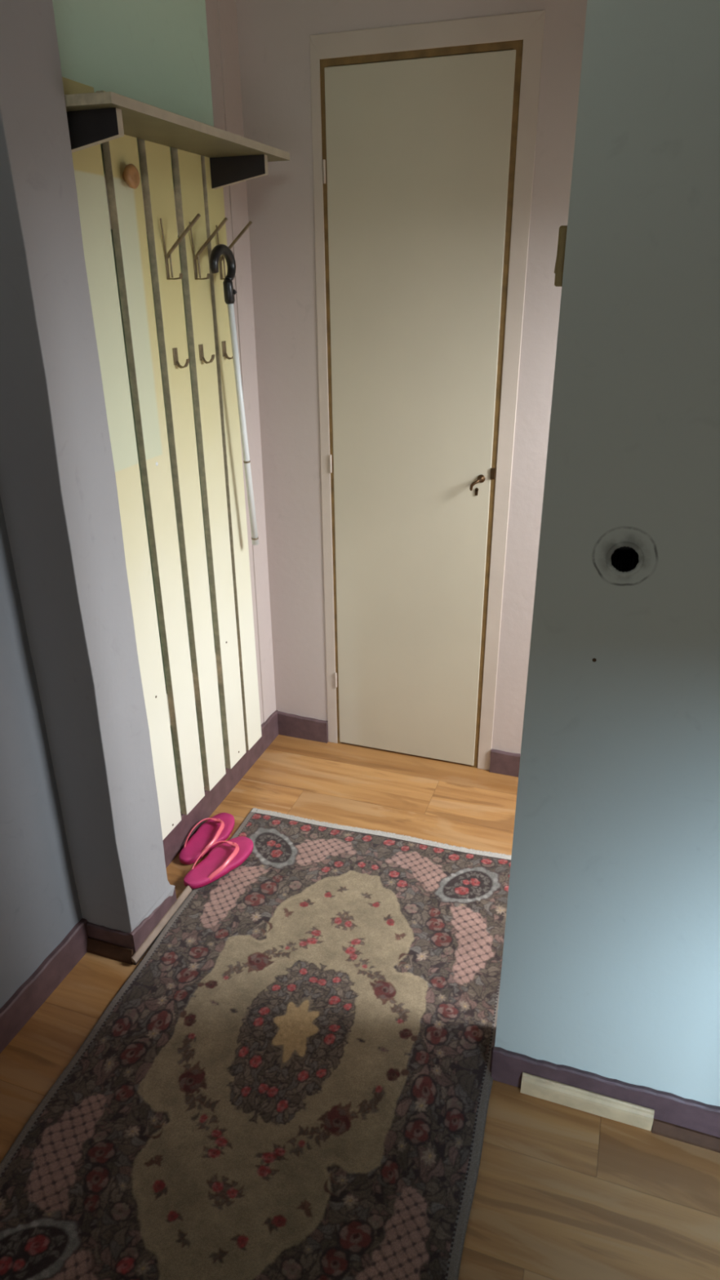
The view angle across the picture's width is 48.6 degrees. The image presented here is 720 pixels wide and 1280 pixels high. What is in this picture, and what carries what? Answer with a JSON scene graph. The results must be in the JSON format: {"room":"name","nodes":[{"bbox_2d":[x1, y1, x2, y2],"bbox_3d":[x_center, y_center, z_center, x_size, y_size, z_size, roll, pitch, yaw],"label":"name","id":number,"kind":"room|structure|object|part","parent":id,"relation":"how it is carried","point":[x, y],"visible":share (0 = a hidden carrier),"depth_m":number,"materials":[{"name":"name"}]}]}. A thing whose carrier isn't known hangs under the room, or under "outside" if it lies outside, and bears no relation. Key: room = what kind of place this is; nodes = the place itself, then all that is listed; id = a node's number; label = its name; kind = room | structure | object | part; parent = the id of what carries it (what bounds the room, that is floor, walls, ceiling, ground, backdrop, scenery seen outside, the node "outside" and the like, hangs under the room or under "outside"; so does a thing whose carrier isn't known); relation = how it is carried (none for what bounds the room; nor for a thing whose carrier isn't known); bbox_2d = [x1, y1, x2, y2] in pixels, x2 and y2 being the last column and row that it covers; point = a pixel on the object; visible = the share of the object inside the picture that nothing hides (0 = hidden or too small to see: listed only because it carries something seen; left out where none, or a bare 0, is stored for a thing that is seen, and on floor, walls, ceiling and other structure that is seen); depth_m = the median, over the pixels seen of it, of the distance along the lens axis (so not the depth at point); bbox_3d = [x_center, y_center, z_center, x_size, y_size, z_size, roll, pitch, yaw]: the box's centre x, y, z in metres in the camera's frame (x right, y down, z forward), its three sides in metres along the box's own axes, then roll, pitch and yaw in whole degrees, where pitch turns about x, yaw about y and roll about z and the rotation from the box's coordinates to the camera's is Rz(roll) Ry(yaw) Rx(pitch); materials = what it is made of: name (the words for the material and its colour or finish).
{"room":"entrance hallway","nodes":[
{"label":"entrance hallway","id":0,"kind":"room"},
{"bbox_2d":[0,0,174,933],"bbox_3d":[-0.657,-0.472,1.528,0.301,2.620,0.185,8,25,17],"label":"wall pier","id":1,"kind":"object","parent":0,"point":[59,491],"visible":0.76,"depth_m":1.53,"materials":[{"name":"grey paint"}]},
{"bbox_2d":[0,0,275,1008],"bbox_3d":[-1.103,-0.025,0.540,0.184,2.620,4.432,8,25,17],"label":"wall","id":2,"kind":"structure","parent":0,"point":[180,57],"depth_m":1.77,"materials":[{"name":"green paint"}]},
{"bbox_2d":[0,918,88,1053],"bbox_3d":[-1.210,1.356,0.545,0.018,0.097,3.296,8,25,17],"label":"baseboard","id":3,"kind":"structure","parent":2,"relation":"attached to","point":[32,994],"depth_m":1.81,"materials":[{"name":"purple paint"}]},
{"bbox_2d":[86,937,133,964],"bbox_3d":[-0.611,0.757,1.945,0.128,0.036,0.014,8,25,17],"label":"trim","id":4,"kind":"structure","parent":2,"relation":"attached to","point":[113,951],"depth_m":1.94,"materials":[{"name":"brown wood"}]},
{"bbox_2d":[86,921,133,953],"bbox_3d":[-0.612,0.730,1.947,0.141,0.083,0.010,8,25,17],"label":"baseboard","id":5,"kind":"structure","parent":2,"relation":"attached to","point":[103,933],"depth_m":1.93,"materials":[{"name":"purple paint"}]},
{"bbox_2d":[128,888,176,954],"bbox_3d":[-0.516,0.703,2.004,0.010,0.084,0.189,8,25,17],"label":"baseboard","id":6,"kind":"structure","parent":2,"relation":"attached to","point":[140,934],"depth_m":1.98,"materials":[{"name":"purple paint"}]},
{"bbox_2d":[131,885,191,964],"bbox_3d":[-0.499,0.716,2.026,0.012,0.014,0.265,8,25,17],"label":"trim","id":7,"kind":"structure","parent":2,"relation":"attached to","point":[145,944],"depth_m":2.01,"materials":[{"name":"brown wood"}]},
{"bbox_2d":[62,76,289,839],"bbox_3d":[-0.390,-0.330,2.023,0.206,1.736,0.761,8,25,17],"label":"coat rack","id":8,"kind":"object","parent":2,"relation":"attached to","point":[206,158],"visible":0.91,"depth_m":1.94,"materials":[{"name":"beige paint"}]},
{"bbox_3d":[-0.474,-0.956,1.646,0.024,0.045,0.045,8,25,17],"label":"knob","id":9,"kind":"part","parent":8,"relation":"part of","materials":[{"name":"brown wood"}]},
{"bbox_2d":[64,91,289,161],"bbox_3d":[-0.374,-1.067,1.684,0.160,0.017,0.761,8,25,17],"label":"shelf","id":10,"kind":"object","parent":8,"relation":"attached to","point":[157,129],"depth_m":1.63,"materials":[{"name":"beige laminate"}]},
{"bbox_2d":[209,244,258,545],"bbox_3d":[-0.325,-0.614,2.120,0.033,0.785,0.142,8,25,17],"label":"cane","id":11,"kind":"object","parent":8,"relation":"hanging from","point":[219,250],"visible":1,"depth_m":2.08,"materials":[{"name":"white metal"}]},
{"bbox_3d":[-0.333,-0.903,1.972,0.033,0.135,0.106,8,25,17],"label":"handle","id":12,"kind":"part","parent":11,"relation":"part of","materials":[{"name":"black plastic"}]},
{"bbox_2d":[162,710,278,868],"bbox_3d":[-0.451,0.468,2.498,0.018,0.107,0.919,8,25,17],"label":"baseboard","id":13,"kind":"structure","parent":2,"relation":"attached to","point":[174,842],"depth_m":2.49,"materials":[{"name":"purple paint"}]},
{"bbox_2d":[0,734,719,1279],"bbox_3d":[0.280,1.398,0.643,3.100,0.080,4.602,8,25,17],"label":"floor","id":14,"kind":"structure","parent":0,"point":[562,1192],"depth_m":1.54,"materials":[{"name":"laminate"}]},
{"bbox_2d":[178,812,235,864],"bbox_3d":[-0.448,0.572,2.339,0.096,0.048,0.236,10,26,22],"label":"flip flop","id":15,"kind":"object","parent":14,"relation":"on","point":[218,828],"visible":0.97,"depth_m":2.33,"materials":[{"name":"plastic"}]},
{"bbox_2d":[0,807,511,1279],"bbox_3d":[-0.137,0.849,1.760,0.895,0.006,1.452,8,25,17],"label":"rug","id":16,"kind":"object","parent":14,"relation":"on","point":[293,1080],"visible":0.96,"depth_m":1.62,"materials":[{"name":"multicoloured carpet"}]},
{"bbox_2d":[183,836,253,888],"bbox_3d":[-0.396,0.611,2.229,0.104,0.052,0.238,18,30,35],"label":"flip flop","id":17,"kind":"object","parent":16,"relation":"on","point":[227,856],"visible":1,"depth_m":2.22,"materials":[{"name":"plastic"}]},
{"bbox_2d":[235,0,586,753],"bbox_3d":[1.000,-0.706,2.022,3.100,2.620,0.118,8,25,17],"label":"wall","id":18,"kind":"structure","parent":0,"point":[274,53],"depth_m":2.23,"materials":[{"name":"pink paint"}]},
{"bbox_2d":[277,711,328,742],"bbox_3d":[-0.211,0.311,2.865,0.203,0.091,0.016,8,25,17],"label":"baseboard","id":19,"kind":"structure","parent":18,"relation":"attached to","point":[291,725],"depth_m":2.86,"materials":[{"name":"purple paint"}]},
{"bbox_2d":[309,9,545,770],"bbox_3d":[0.167,-0.555,2.374,0.586,2.068,0.132,8,25,17],"label":"door","id":20,"kind":"structure","parent":18,"relation":"in","point":[424,135],"depth_m":2.23,"materials":[{"name":"beige paint"}]},
{"bbox_3d":[0.334,-0.447,2.295,0.035,0.034,0.014,-7,25,-14],"label":"lock lever","id":21,"kind":"part","parent":20,"relation":"part of","materials":[{"name":"gold metal"}]},
{"bbox_3d":[0.340,-0.432,2.323,0.010,0.023,0.003,8,25,17],"label":"keyhole plate","id":22,"kind":"part","parent":20,"relation":"part of","materials":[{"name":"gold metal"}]},
{"bbox_3d":[0.382,-0.478,2.291,0.013,0.031,0.014,8,25,17],"label":"latch plate","id":23,"kind":"part","parent":20,"relation":"part of","materials":[{"name":"gold metal"}]},
{"bbox_2d":[488,748,520,777],"bbox_3d":[0.877,0.460,2.522,0.934,0.086,0.016,8,25,17],"label":"baseboard","id":24,"kind":"structure","parent":18,"relation":"attached to","point":[502,762],"depth_m":2.64,"materials":[{"name":"purple paint"}]},
{"bbox_2d":[554,225,567,286],"bbox_3d":[0.274,-0.516,1.077,0.016,0.072,0.074,8,25,17],"label":"light switch","id":25,"kind":"object","parent":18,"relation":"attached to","point":[559,264],"visible":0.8,"depth_m":1.04,"materials":[{"name":"plastic"}]},
{"bbox_2d":[494,0,719,1106],"bbox_3d":[0.860,-0.238,0.981,1.222,2.620,0.115,8,25,17],"label":"wall","id":26,"kind":"structure","parent":0,"point":[611,967],"depth_m":1.18,"materials":[{"name":"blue paint"}]},
{"bbox_2d":[489,1027,496,1071],"bbox_3d":[0.290,0.840,1.683,0.010,0.086,0.113,8,25,17],"label":"baseboard","id":27,"kind":"structure","parent":26,"relation":"attached to","point":[494,1039],"depth_m":1.64,"materials":[{"name":"purple paint"}]},
{"bbox_2d":[520,1071,654,1130],"bbox_3d":[0.444,0.909,1.573,0.251,0.049,0.011,8,25,17],"label":"trim","id":28,"kind":"structure","parent":26,"relation":"attached to","point":[621,1111],"depth_m":1.57,"materials":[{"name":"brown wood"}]},
{"bbox_2d":[490,1045,719,1137],"bbox_3d":[0.802,0.924,1.460,1.122,0.108,0.014,8,25,17],"label":"baseboard","id":29,"kind":"structure","parent":26,"relation":"attached to","point":[508,1067],"depth_m":1.54,"materials":[{"name":"purple paint"}]},
{"bbox_2d":[651,1118,719,1152],"bbox_3d":[0.946,0.988,1.418,0.808,0.024,0.013,8,25,17],"label":"trim","id":30,"kind":"structure","parent":26,"relation":"attached to","point":[707,1141],"depth_m":1.52,"materials":[{"name":"brown wood"}]}
]}

